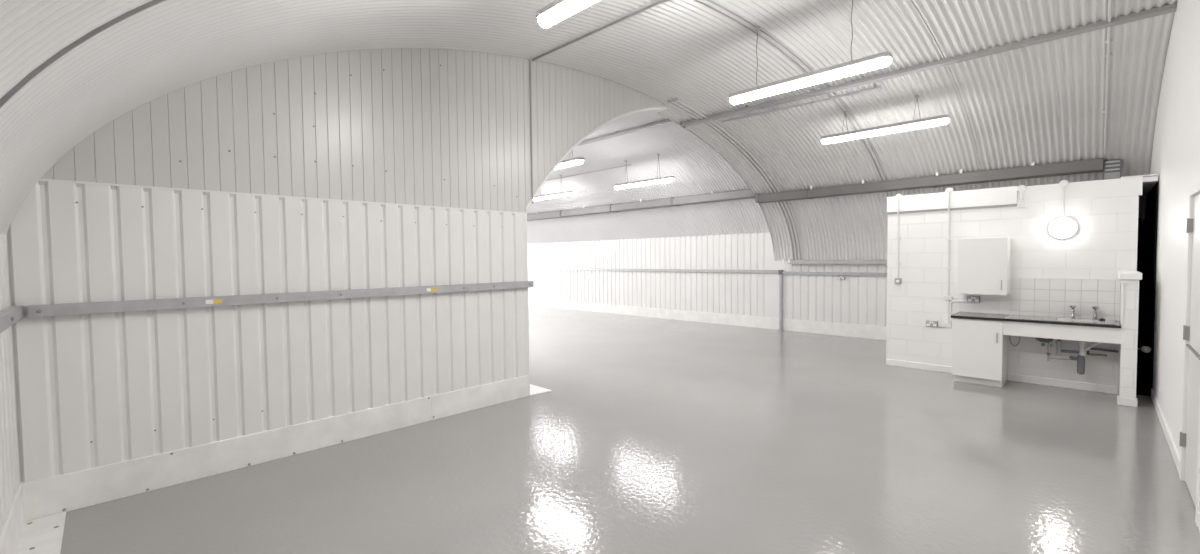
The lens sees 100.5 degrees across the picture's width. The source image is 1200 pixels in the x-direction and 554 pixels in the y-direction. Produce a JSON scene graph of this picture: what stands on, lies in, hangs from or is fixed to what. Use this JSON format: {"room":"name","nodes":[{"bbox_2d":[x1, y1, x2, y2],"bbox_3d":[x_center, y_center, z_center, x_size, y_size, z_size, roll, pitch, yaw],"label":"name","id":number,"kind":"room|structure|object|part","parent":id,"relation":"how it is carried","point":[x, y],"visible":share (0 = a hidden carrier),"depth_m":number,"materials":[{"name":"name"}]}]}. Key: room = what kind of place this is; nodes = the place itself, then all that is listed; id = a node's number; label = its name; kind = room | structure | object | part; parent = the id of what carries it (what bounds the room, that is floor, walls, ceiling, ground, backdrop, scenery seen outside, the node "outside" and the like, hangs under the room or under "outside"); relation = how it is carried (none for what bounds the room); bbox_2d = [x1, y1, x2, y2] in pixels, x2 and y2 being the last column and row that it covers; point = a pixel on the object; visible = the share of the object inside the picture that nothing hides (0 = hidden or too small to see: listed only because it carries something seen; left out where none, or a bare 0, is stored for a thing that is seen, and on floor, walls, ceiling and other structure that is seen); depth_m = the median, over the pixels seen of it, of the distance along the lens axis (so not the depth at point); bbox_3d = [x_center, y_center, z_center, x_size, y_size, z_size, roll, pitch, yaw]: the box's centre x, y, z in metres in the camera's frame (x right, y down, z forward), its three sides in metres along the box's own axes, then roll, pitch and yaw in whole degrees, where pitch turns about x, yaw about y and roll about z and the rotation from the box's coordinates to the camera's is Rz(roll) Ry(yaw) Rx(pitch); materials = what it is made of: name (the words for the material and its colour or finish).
{"room":"empty industrial warehouse","nodes":[
{"label":"empty industrial warehouse","id":0,"kind":"room"},
{"bbox_2d":[0,232,19,535],"bbox_3d":[-1.945,0.583,1.324,0.040,1.760,5.681,-3,3,-45],"label":"wall","id":1,"kind":"structure","parent":0,"point":[9,457],"depth_m":3.10,"materials":[{"name":"white metal"}]},
{"bbox_2d":[0,306,23,332],"bbox_3d":[-1.935,0.286,1.375,0.066,0.080,5.590,-3,3,-45],"label":"metal rail","id":2,"kind":"object","parent":1,"relation":"attached to","point":[9,316],"visible":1,"depth_m":2.94,"materials":[{"name":"metal"}]},
{"bbox_2d":[0,484,24,553],"bbox_3d":[-1.947,1.587,1.375,0.062,0.270,5.619,-3,3,-45],"label":"baseboard","id":3,"kind":"structure","parent":1,"relation":"attached to","point":[10,536],"depth_m":3.02,"materials":[{"name":"white paint"}]},
{"bbox_2d":[6,48,665,482],"bbox_3d":[-1.464,-0.782,5.862,7.212,4.143,0.118,-3,3,-45],"label":"wall","id":4,"kind":"structure","parent":0,"point":[100,389],"depth_m":4.46,"materials":[{"name":"white metal"}]},
{"bbox_2d":[20,375,527,521],"bbox_3d":[-2.447,1.463,4.885,4.260,0.270,0.069,-3,3,-45],"label":"baseboard","id":5,"kind":"structure","parent":4,"relation":"attached to","point":[60,493],"depth_m":4.23,"materials":[{"name":"white paint"}]},
{"bbox_2d":[28,281,533,317],"bbox_3d":[-2.362,0.161,4.868,4.245,0.080,0.066,-3,3,-45],"label":"metal rail","id":6,"kind":"object","parent":4,"relation":"attached to","point":[46,310],"visible":1,"depth_m":4.19,"materials":[{"name":"metal"}]},
{"bbox_2d":[39,179,523,213],"bbox_3d":[-2.407,-0.736,4.886,4.128,0.016,0.063,-3,3,-45],"label":"trim","id":7,"kind":"structure","parent":4,"relation":"attached to","point":[48,180],"depth_m":4.25,"materials":[{"name":"white metal"}]},
{"bbox_2d":[530,61,532,203],"bbox_3d":[-0.872,-1.834,6.349,0.020,1.795,0.019,-3,3,-45],"label":"conduit","id":8,"kind":"object","parent":4,"relation":"attached to","point":[530,61],"visible":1,"depth_m":6.34,"materials":[{"name":"grey plastic"}]},
{"bbox_2d":[525,107,666,208],"bbox_3d":[0.040,-1.849,7.364,2.943,1.888,0.138,-3,3,-45],"label":"trim","id":9,"kind":"structure","parent":4,"relation":"attached to","point":[649,108],"depth_m":7.00,"materials":[{"name":"white metal"}]},
{"bbox_2d":[0,0,1176,260],"bbox_3d":[2.086,-1.501,5.513,11.798,2.739,6.000,-3,3,-45],"label":"ceiling","id":10,"kind":"structure","parent":0,"point":[1042,103],"depth_m":5.75,"materials":[{"name":"white metal"}]},
{"bbox_2d":[0,0,165,107],"bbox_3d":[-1.281,-1.324,2.728,3.090,2.148,0.014,-3,3,-45],"label":"trim","id":11,"kind":"structure","parent":10,"relation":"attached to","point":[34,73],"depth_m":1.95,"materials":[{"name":"grey metal"}]},
{"bbox_2d":[536,0,598,27],"bbox_3d":[0.141,-2.170,3.323,0.116,0.462,1.700,-3,3,-45],"label":"hanging lamp","id":12,"kind":"object","parent":10,"relation":"hanging from","point":[556,11],"visible":1,"depth_m":3.73,"materials":[{"name":"white"}]},
{"bbox_2d":[532,0,670,60],"bbox_3d":[1.141,-2.678,4.356,5.585,0.063,0.054,1,3,45],"label":"conduit","id":13,"kind":"object","parent":10,"relation":"attached to","point":[660,1],"visible":1,"depth_m":5.44,"materials":[{"name":"grey metal"}]},
{"bbox_2d":[657,112,773,252],"bbox_3d":[2.528,-1.674,10.193,4.491,2.728,0.001,-3,3,-45],"label":"trim","id":14,"kind":"structure","parent":10,"relation":"attached to","point":[657,112],"depth_m":10.05,"materials":[{"name":"grey metal"}]},
{"bbox_2d":[694,0,891,196],"bbox_3d":[2.905,-1.560,6.867,8.724,2.739,0.074,-3,3,-45],"label":"trim","id":15,"kind":"structure","parent":10,"relation":"attached to","point":[709,1],"depth_m":6.19,"materials":[{"name":"grey metal"}]},
{"bbox_2d":[722,85,881,122],"bbox_3d":[3.033,-2.675,7.837,0.050,0.052,2.510,-3,3,-45],"label":"conduit","id":16,"kind":"object","parent":10,"relation":"attached to","point":[877,87],"visible":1,"depth_m":7.66,"materials":[{"name":"metal"}]},
{"bbox_2d":[729,0,891,104],"bbox_3d":[2.165,-2.443,5.341,0.116,0.815,1.700,-3,3,-45],"label":"hanging lamp","id":17,"kind":"object","parent":10,"relation":"hanging from","point":[883,59],"visible":0.99,"depth_m":5.21,"materials":[{"name":"white"}]},
{"bbox_3d":[1.797,-2.498,5.707,0.009,0.656,0.023,-3,3,-45],"label":"chain","id":18,"kind":"part","parent":17,"relation":"part of","materials":[{"name":"metal"}]},
{"bbox_2d":[730,57,891,104],"bbox_3d":[2.169,-2.072,5.355,0.108,0.072,1.700,-3,3,-45],"label":"diffuser","id":19,"kind":"object","parent":17,"relation":"attached to","point":[873,63],"depth_m":5.23,"materials":[{"name":"white plastic"}]},
{"bbox_3d":[2.518,-2.479,4.986,0.009,0.656,0.023,-3,3,-45],"label":"chain","id":20,"kind":"part","parent":17,"relation":"part of","materials":[{"name":"metal"}]},
{"bbox_2d":[821,94,949,143],"bbox_3d":[4.174,-2.356,7.423,0.116,0.484,1.700,-3,3,-45],"label":"lamp","id":21,"kind":"object","parent":10,"relation":"hanging from","point":[920,123],"visible":0.99,"depth_m":7.31,"materials":[{"name":"white"}]},
{"bbox_2d":[821,118,948,143],"bbox_3d":[4.176,-2.151,7.431,0.108,0.072,1.700,-3,3,-45],"label":"diffuser","id":22,"kind":"object","parent":21,"relation":"attached to","point":[930,122],"depth_m":7.34,"materials":[{"name":"white plastic"}]},
{"bbox_2d":[755,158,1103,203],"bbox_3d":[5.432,-1.710,9.165,0.327,0.239,5.380,-3,3,-45],"label":"beam","id":23,"kind":"structure","parent":10,"relation":"attached to","point":[1092,165],"depth_m":8.52,"materials":[{"name":"grey metal"}]},
{"bbox_2d":[1103,160,1121,179],"bbox_3d":[7.359,-1.461,7.165,0.112,0.410,0.178,-3,3,-45],"label":"box","id":24,"kind":"object","parent":23,"relation":"attached to","point":[1112,169],"visible":0.63,"depth_m":7.13,"materials":[{"name":"grey metal"}]},
{"bbox_2d":[682,3,1176,126],"bbox_3d":[3.560,-2.709,6.922,0.107,0.114,5.826,-3,3,-45],"label":"beam","id":25,"kind":"structure","parent":10,"relation":"hanging from","point":[1133,16],"depth_m":6.05,"materials":[{"name":"grey metal"}]},
{"bbox_2d":[909,0,983,188],"bbox_3d":[2.829,-1.482,4.770,11.798,2.739,0.010,-3,3,-45],"label":"trim","id":26,"kind":"structure","parent":10,"relation":"attached to","point":[917,11],"depth_m":6.45,"materials":[{"name":"grey metal"}]},
{"bbox_2d":[1103,0,1112,153],"bbox_3d":[6.034,-2.235,5.934,3.285,1.084,0.064,-3,3,-45],"label":"conduit","id":27,"kind":"object","parent":10,"relation":"attached to","point":[1108,41],"visible":1,"depth_m":5.86,"materials":[{"name":"grey metal"}]},
{"bbox_2d":[60,306,1199,553],"bbox_3d":[-2.295,1.453,10.126,12.040,0.100,18.690,-3,3,-45],"label":"floor","id":28,"kind":"structure","parent":0,"point":[651,435],"depth_m":4.06,"materials":[{"name":"grey paint"}]},
{"bbox_2d":[15,512,65,553],"bbox_3d":[-1.852,1.710,1.467,0.193,0.014,5.611,-3,3,-45],"label":"trim","id":29,"kind":"structure","parent":28,"relation":"on","point":[44,535],"depth_m":3.21,"materials":[{"name":"white paint"}]},
{"bbox_2d":[530,384,552,394],"bbox_3d":[-0.962,1.510,6.710,0.340,0.009,0.608,-3,3,-45],"label":"trim","id":30,"kind":"structure","parent":28,"relation":"on","point":[534,389],"depth_m":6.62,"materials":[{"name":"white paint"}]},
{"bbox_2d":[779,270,783,330],"bbox_3d":[4.290,0.547,11.816,0.071,1.440,0.120,-3,3,-45],"label":"metal post","id":31,"kind":"object","parent":28,"relation":"on","point":[780,271],"visible":1,"depth_m":11.80,"materials":[{"name":"metal"}]},
{"bbox_2d":[952,318,1008,386],"bbox_3d":[5.245,0.996,6.877,0.636,0.886,0.539,-3,3,-45],"label":"base cabinet","id":32,"kind":"object","parent":28,"relation":"on","point":[979,347],"visible":0.9,"depth_m":6.67,"materials":[{"name":"white laminate"}]},
{"bbox_2d":[951,312,1120,327],"bbox_3d":[5.606,0.546,6.491,0.639,0.031,1.617,-3,3,-45],"label":"countertop","id":33,"kind":"structure","parent":32,"relation":"on","point":[966,315],"depth_m":6.42,"materials":[{"name":"grey laminate"}]},
{"bbox_2d":[1005,314,1115,324],"bbox_3d":[5.798,0.604,6.309,0.530,0.160,1.000,-3,3,-45],"label":"sink","id":34,"kind":"object","parent":33,"relation":"in","point":[1011,316],"visible":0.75,"depth_m":6.31,"materials":[{"name":"silver metal"}]},
{"bbox_2d":[1056,339,1099,374],"bbox_3d":[5.983,0.954,6.245,0.083,0.521,0.411,-2,3,-34],"label":"trap","id":35,"kind":"object","parent":34,"relation":"attached to","point":[1080,359],"visible":0.93,"depth_m":6.21,"materials":[{"name":"grey plastic"}]},
{"bbox_2d":[1077,355,1084,374],"bbox_3d":[6.001,1.093,6.221,0.074,0.245,0.074,-3,3,-45],"label":"bottle","id":36,"kind":"object","parent":35,"relation":"on","point":[1080,358],"depth_m":6.20,"materials":[{"name":"grey plastic"}]},
{"bbox_3d":[5.932,0.613,6.168,0.340,0.149,0.430,-3,3,-45],"label":"bowl","id":37,"kind":"part","parent":34,"relation":"part of","materials":[{"name":"silver metal"}]},
{"bbox_2d":[1003,321,1120,343],"bbox_3d":[5.638,0.666,6.129,0.084,0.188,1.062,-3,3,-45],"label":"apron panel","id":38,"kind":"object","parent":33,"relation":"attached to","point":[1038,330],"visible":0.98,"depth_m":6.07,"materials":[{"name":"white laminate"}]},
{"bbox_2d":[1069,305,1075,317],"bbox_3d":[6.005,0.445,6.335,0.161,0.161,0.063,-3,3,-45],"label":"tap","id":39,"kind":"object","parent":33,"relation":"on","point":[1071,306],"visible":1,"depth_m":6.35,"materials":[{"name":"silver metal"}]},
{"bbox_2d":[1092,306,1098,318],"bbox_3d":[6.149,0.449,6.192,0.161,0.161,0.063,-3,3,-45],"label":"tap","id":40,"kind":"object","parent":33,"relation":"on","point":[1095,308],"visible":1,"depth_m":6.21,"materials":[{"name":"silver metal"}]},
{"bbox_2d":[526,108,769,244],"bbox_3d":[-2.827,-2.032,13.529,7.651,2.067,12.799,-3,3,-45],"label":"ceiling","id":41,"kind":"structure","parent":0,"point":[696,168],"depth_m":12.65,"materials":[{"name":"white metal"}]},
{"bbox_2d":[533,175,571,200],"bbox_3d":[-1.407,-2.550,14.213,0.116,0.623,1.720,-3,3,-45],"label":"hanging lamp","id":42,"kind":"object","parent":41,"relation":"hanging from","point":[566,193],"visible":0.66,"depth_m":14.04,"materials":[{"name":"white"}]},
{"bbox_2d":[533,193,571,200],"bbox_3d":[-1.404,-2.275,14.224,0.108,0.072,1.720,-3,3,-45],"label":"diffuser","id":43,"kind":"object","parent":42,"relation":"attached to","point":[554,195],"depth_m":14.14,"materials":[{"name":"white plastic"}]},
{"bbox_2d":[554,150,583,169],"bbox_3d":[-0.934,-2.453,9.823,0.116,0.682,1.700,-3,3,-45],"label":"hanging lamp","id":44,"kind":"object","parent":41,"relation":"hanging from","point":[578,160],"visible":0.4,"depth_m":9.40,"materials":[{"name":"white"}]},
{"bbox_2d":[554,160,583,169],"bbox_3d":[-0.931,-2.148,9.834,0.108,0.072,1.700,-3,3,-45],"label":"diffuser","id":45,"kind":"object","parent":44,"relation":"attached to","point":[566,163],"depth_m":9.44,"materials":[{"name":"white plastic"}]},
{"bbox_2d":[546,164,630,180],"bbox_3d":[-1.155,-2.785,14.049,0.022,0.021,5.400,-3,3,-45],"label":"conduit","id":46,"kind":"object","parent":41,"relation":"attached to","point":[629,164],"visible":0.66,"depth_m":13.13,"materials":[{"name":"grey plastic"}]},
{"bbox_2d":[577,119,672,145],"bbox_3d":[-2.954,-3.027,13.517,0.097,0.091,12.400,-3,3,-45],"label":"beam","id":47,"kind":"structure","parent":41,"relation":"hanging from","point":[667,121],"depth_m":9.97,"materials":[{"name":"grey metal"}]},
{"bbox_2d":[527,189,754,220],"bbox_3d":[-0.813,-2.040,15.684,0.327,0.242,12.400,-3,3,-45],"label":"beam","id":48,"kind":"structure","parent":41,"relation":"attached to","point":[711,197],"depth_m":13.34,"materials":[{"name":"grey metal"}]},
{"bbox_2d":[614,154,673,189],"bbox_3d":[0.997,-2.481,11.711,0.116,0.676,1.760,-3,3,-45],"label":"hanging lamp","id":49,"kind":"object","parent":41,"relation":"hanging from","point":[665,179],"visible":1,"depth_m":11.62,"materials":[{"name":"white"}]},
{"bbox_2d":[614,178,673,189],"bbox_3d":[1.000,-2.179,11.722,0.108,0.072,1.760,-3,3,-45],"label":"diffuser","id":50,"kind":"object","parent":49,"relation":"attached to","point":[655,180],"depth_m":11.66,"materials":[{"name":"white plastic"}]},
{"bbox_2d":[527,232,886,325],"bbox_3d":[1.889,-0.099,14.270,0.044,2.064,18.490,-3,3,-45],"label":"wall","id":51,"kind":"structure","parent":0,"point":[749,294],"depth_m":13.29,"materials":[{"name":"white metal"}]},
{"bbox_2d":[528,268,778,272],"bbox_3d":[-0.181,-0.242,16.264,0.066,0.068,12.540,-3,3,-45],"label":"metal rail","id":52,"kind":"object","parent":51,"relation":"attached to","point":[584,269],"visible":0.98,"depth_m":14.11,"materials":[{"name":"metal"}]},
{"bbox_2d":[528,298,886,339],"bbox_3d":[0.880,1.033,15.335,0.064,0.285,15.600,-3,3,-45],"label":"baseboard","id":53,"kind":"structure","parent":51,"relation":"attached to","point":[807,326],"depth_m":12.79,"materials":[{"name":"white paint"}]},
{"bbox_2d":[668,97,800,259],"bbox_3d":[2.849,-1.636,9.751,4.724,2.682,0.184,-3,3,-45],"label":"trim","id":54,"kind":"structure","parent":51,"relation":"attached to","point":[678,103],"depth_m":9.76,"materials":[{"name":"grey metal"}]},
{"bbox_2d":[782,259,886,263],"bbox_3d":[5.311,-0.335,10.684,0.175,0.115,2.841,-3,3,-45],"label":"channel","id":55,"kind":"object","parent":51,"relation":"attached to","point":[789,261],"visible":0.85,"depth_m":10.80,"materials":[{"name":"metal"}]},
{"bbox_2d":[782,272,886,275],"bbox_3d":[5.335,-0.065,10.747,0.062,0.070,2.886,-3,3,-45],"label":"metal rail","id":56,"kind":"object","parent":51,"relation":"attached to","point":[783,273],"visible":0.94,"depth_m":10.86,"materials":[{"name":"metal"}]},
{"bbox_2d":[886,195,1138,393],"bbox_3d":[5.572,0.100,7.031,0.100,2.660,2.709,-3,3,-45],"label":"wall","id":57,"kind":"structure","parent":0,"point":[1104,243],"depth_m":6.84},
{"bbox_2d":[895,278,900,283],"bbox_3d":[4.673,0.065,7.823,0.049,0.086,0.086,-3,3,-45],"label":"switch","id":58,"kind":"object","parent":57,"relation":"attached to","point":[897,280],"visible":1,"depth_m":7.80,"materials":[{"name":"plastic"}]},
{"bbox_2d":[896,194,901,277],"bbox_3d":[4.663,-0.639,7.798,0.070,1.320,0.090,-3,3,-45],"label":"conduit","id":59,"kind":"object","parent":57,"relation":"attached to","point":[898,196],"visible":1,"depth_m":7.79,"materials":[{"name":"white plastic"}]},
{"bbox_2d":[926,321,937,326],"bbox_3d":[5.006,0.706,7.521,0.048,0.086,0.146,-3,3,-45],"label":"double socket","id":60,"kind":"object","parent":57,"relation":"attached to","point":[928,323],"visible":1,"depth_m":7.50,"materials":[{"name":"metal"}]},
{"bbox_2d":[944,188,953,326],"bbox_3d":[5.134,-0.287,7.343,0.071,2.050,0.110,-3,3,-45],"label":"conduit","id":61,"kind":"object","parent":57,"relation":"attached to","point":[948,191],"visible":1,"depth_m":7.34,"materials":[{"name":"white plastic"}]},
{"bbox_2d":[888,204,1016,214],"bbox_3d":[5.123,-0.990,7.346,0.025,0.028,1.580,-3,3,-45],"label":"trim","id":62,"kind":"structure","parent":57,"relation":"attached to","point":[1013,205],"depth_m":7.26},
{"bbox_2d":[949,300,966,321],"bbox_3d":[5.234,0.502,7.289,0.024,0.323,0.207,-3,3,-45],"label":"conduit","id":63,"kind":"object","parent":57,"relation":"attached to","point":[954,300],"visible":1,"depth_m":7.34,"materials":[{"name":"white plastic"}]},
{"bbox_2d":[967,296,979,302],"bbox_3d":[5.357,0.320,7.151,0.048,0.086,0.146,-3,3,-45],"label":"double socket","id":64,"kind":"object","parent":57,"relation":"attached to","point":[969,298],"visible":1,"depth_m":7.14,"materials":[{"name":"metal"}]},
{"bbox_2d":[958,237,1010,294],"bbox_3d":[5.338,-0.151,6.938,0.344,0.772,0.543,-3,3,-45],"label":"upper cabinet","id":65,"kind":"object","parent":57,"relation":"attached to","point":[983,263],"visible":1,"depth_m":6.82,"materials":[{"name":"white laminate"}]},
{"bbox_2d":[886,359,1116,393],"bbox_3d":[5.499,1.382,7.088,0.028,0.095,2.576,-3,3,-45],"label":"baseboard","id":66,"kind":"structure","parent":57,"relation":"attached to","point":[1011,377],"depth_m":6.71,"materials":[{"name":"white paint"}]},
{"bbox_2d":[887,177,1142,212],"bbox_3d":[5.556,-1.120,6.967,0.138,0.242,2.740,-3,3,-45],"label":"trim","id":67,"kind":"structure","parent":57,"relation":"attached to","point":[1132,186],"depth_m":6.79,"materials":[{"name":"white paint"}]},
{"bbox_2d":[1017,185,1026,207],"bbox_3d":[5.696,-1.089,6.736,0.069,0.305,0.100,-3,3,-45],"label":"conduit","id":68,"kind":"object","parent":57,"relation":"attached to","point":[1022,188],"visible":1,"depth_m":6.72,"materials":[{"name":"white plastic"}]},
{"bbox_2d":[1035,337,1052,360],"bbox_3d":[5.829,0.880,6.534,0.294,0.390,0.174,-3,3,-45],"label":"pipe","id":69,"kind":"object","parent":57,"relation":"attached to","point":[1048,340],"visible":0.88,"depth_m":6.42,"materials":[{"name":"grey plastic"}]},
{"bbox_2d":[1048,217,1077,238],"bbox_3d":[5.980,-0.634,6.445,0.100,0.284,0.284,-3,3,-45],"label":"lamp","id":70,"kind":"object","parent":57,"relation":"attached to","point":[1060,228],"visible":1,"depth_m":6.42,"materials":[{"name":"white paint"}]},
{"bbox_2d":[1059,180,1068,217],"bbox_3d":[5.999,-1.010,6.453,0.046,0.490,0.090,-3,3,-45],"label":"conduit","id":71,"kind":"object","parent":57,"relation":"attached to","point":[1063,183],"visible":1,"depth_m":6.44,"materials":[{"name":"white plastic"}]},
{"bbox_2d":[1009,278,1119,319],"bbox_3d":[6.027,0.284,6.510,0.014,0.520,1.053,-3,3,-45],"label":"wall tiles","id":72,"kind":"structure","parent":57,"relation":"attached to","point":[1028,296],"depth_m":6.48,"materials":[{"name":"white tile"}]},
{"bbox_2d":[1010,277,1119,279],"bbox_3d":[6.021,0.017,6.497,0.013,0.014,1.053,-3,3,-45],"label":"trim","id":73,"kind":"structure","parent":57,"relation":"attached to","point":[1010,277],"depth_m":6.46,"materials":[{"name":"white paint"}]},
{"bbox_2d":[1086,350,1106,356],"bbox_3d":[6.186,0.954,6.210,0.245,0.027,0.179,-3,3,-45],"label":"pipe","id":74,"kind":"object","parent":57,"relation":"attached to","point":[1088,351],"visible":1,"depth_m":6.13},
{"bbox_2d":[1090,348,1118,352],"bbox_3d":[6.290,0.912,6.229,0.028,0.037,0.261,-3,3,-45],"label":"pipe","id":75,"kind":"object","parent":57,"relation":"attached to","point":[1098,349],"visible":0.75,"depth_m":6.21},
{"bbox_2d":[1121,174,1157,194],"bbox_3d":[6.299,-1.238,7.603,2.068,0.075,2.840,-3,3,-45],"label":"trim","id":76,"kind":"structure","parent":57,"relation":"on","point":[1149,181],"depth_m":6.04,"materials":[{"name":"white paint"}]},
{"bbox_2d":[1137,346,1150,352],"bbox_3d":[6.662,0.886,6.128,0.153,0.080,0.076,1,2,32],"label":"pipe","id":77,"kind":"object","parent":57,"relation":"attached to","point":[1146,349],"visible":0.95,"depth_m":6.09,"materials":[{"name":"metal"}]},
{"bbox_2d":[1118,280,1138,398],"bbox_3d":[6.242,0.745,5.893,0.602,1.440,0.129,-3,3,-45],"label":"wall","id":78,"kind":"structure","parent":0,"point":[1127,374],"depth_m":5.68,"materials":[{"name":"white paint"}]},
{"bbox_2d":[1120,280,1126,324],"bbox_3d":[5.968,0.288,5.687,0.046,0.513,0.056,-3,3,-45],"label":"conduit","id":79,"kind":"object","parent":78,"relation":"attached to","point":[1123,282],"visible":1,"depth_m":5.69,"materials":[{"name":"white plastic"}]},
{"bbox_2d":[1117,395,1137,406],"bbox_3d":[6.065,1.428,5.738,0.114,0.090,0.160,-3,3,-45],"label":"baseboard","id":80,"kind":"structure","parent":78,"relation":"attached to","point":[1120,400],"depth_m":5.70,"materials":[{"name":"white paint"}]},
{"bbox_2d":[1118,271,1141,279],"bbox_3d":[6.224,-0.020,5.864,0.657,0.080,0.180,-3,3,-45],"label":"trim","id":81,"kind":"structure","parent":78,"relation":"on","point":[1122,275],"depth_m":5.65,"materials":[{"name":"white paint"}]},
{"bbox_2d":[1136,218,1150,395],"bbox_3d":[7.460,0.114,6.902,2.388,2.600,0.185,-3,3,-45],"label":"wall","id":82,"kind":"structure","parent":0,"point":[1141,386],"depth_m":7.53,"materials":[{"name":"black"}]},
{"bbox_2d":[1141,182,1158,394],"bbox_3d":[7.524,0.115,6.843,2.300,2.600,0.012,-3,3,-45],"label":"door","id":83,"kind":"structure","parent":82,"relation":"attached to","point":[1151,215],"depth_m":6.54,"materials":[{"name":"black"}]},
{"bbox_2d":[1150,0,1199,455],"bbox_3d":[4.209,-0.639,3.415,11.800,4.433,0.120,-3,3,-45],"label":"wall","id":84,"kind":"structure","parent":0,"point":[1175,159],"depth_m":4.61,"materials":[{"name":"white paint"}]},
{"bbox_2d":[1151,388,1199,530],"bbox_3d":[3.383,1.563,2.733,9.420,0.100,0.024,-3,3,-45],"label":"baseboard","id":85,"kind":"structure","parent":84,"relation":"attached to","point":[1176,457],"depth_m":4.59,"materials":[{"name":"white paint"}]},
{"bbox_2d":[1179,193,1199,507],"bbox_3d":[4.174,0.487,3.478,0.856,2.154,0.078,-3,3,-45],"label":"door","id":86,"kind":"structure","parent":84,"relation":"in","point":[1189,439],"depth_m":3.58,"materials":[{"name":"grey paint"}]},
{"bbox_2d":[1179,181,1199,525],"bbox_3d":[4.194,0.460,3.441,0.990,2.235,0.138,-3,3,-45],"label":"trim","id":87,"kind":"structure","parent":84,"relation":"attached to","point":[1194,190],"depth_m":3.77,"materials":[{"name":"white paint"}]},
{"bbox_3d":[-5.547,0.209,10.895,0.130,2.400,12.759,-3,3,-45],"label":"wall","id":88,"kind":"structure","parent":0,"visible":0},
{"bbox_2d":[524,213,529,395],"bbox_3d":[-1.089,0.317,6.372,0.238,2.420,0.264,-3,3,-45],"label":"trim","id":89,"kind":"structure","parent":88,"relation":"attached to","point":[525,214],"depth_m":6.34,"materials":[{"name":"white metal"}]}
]}

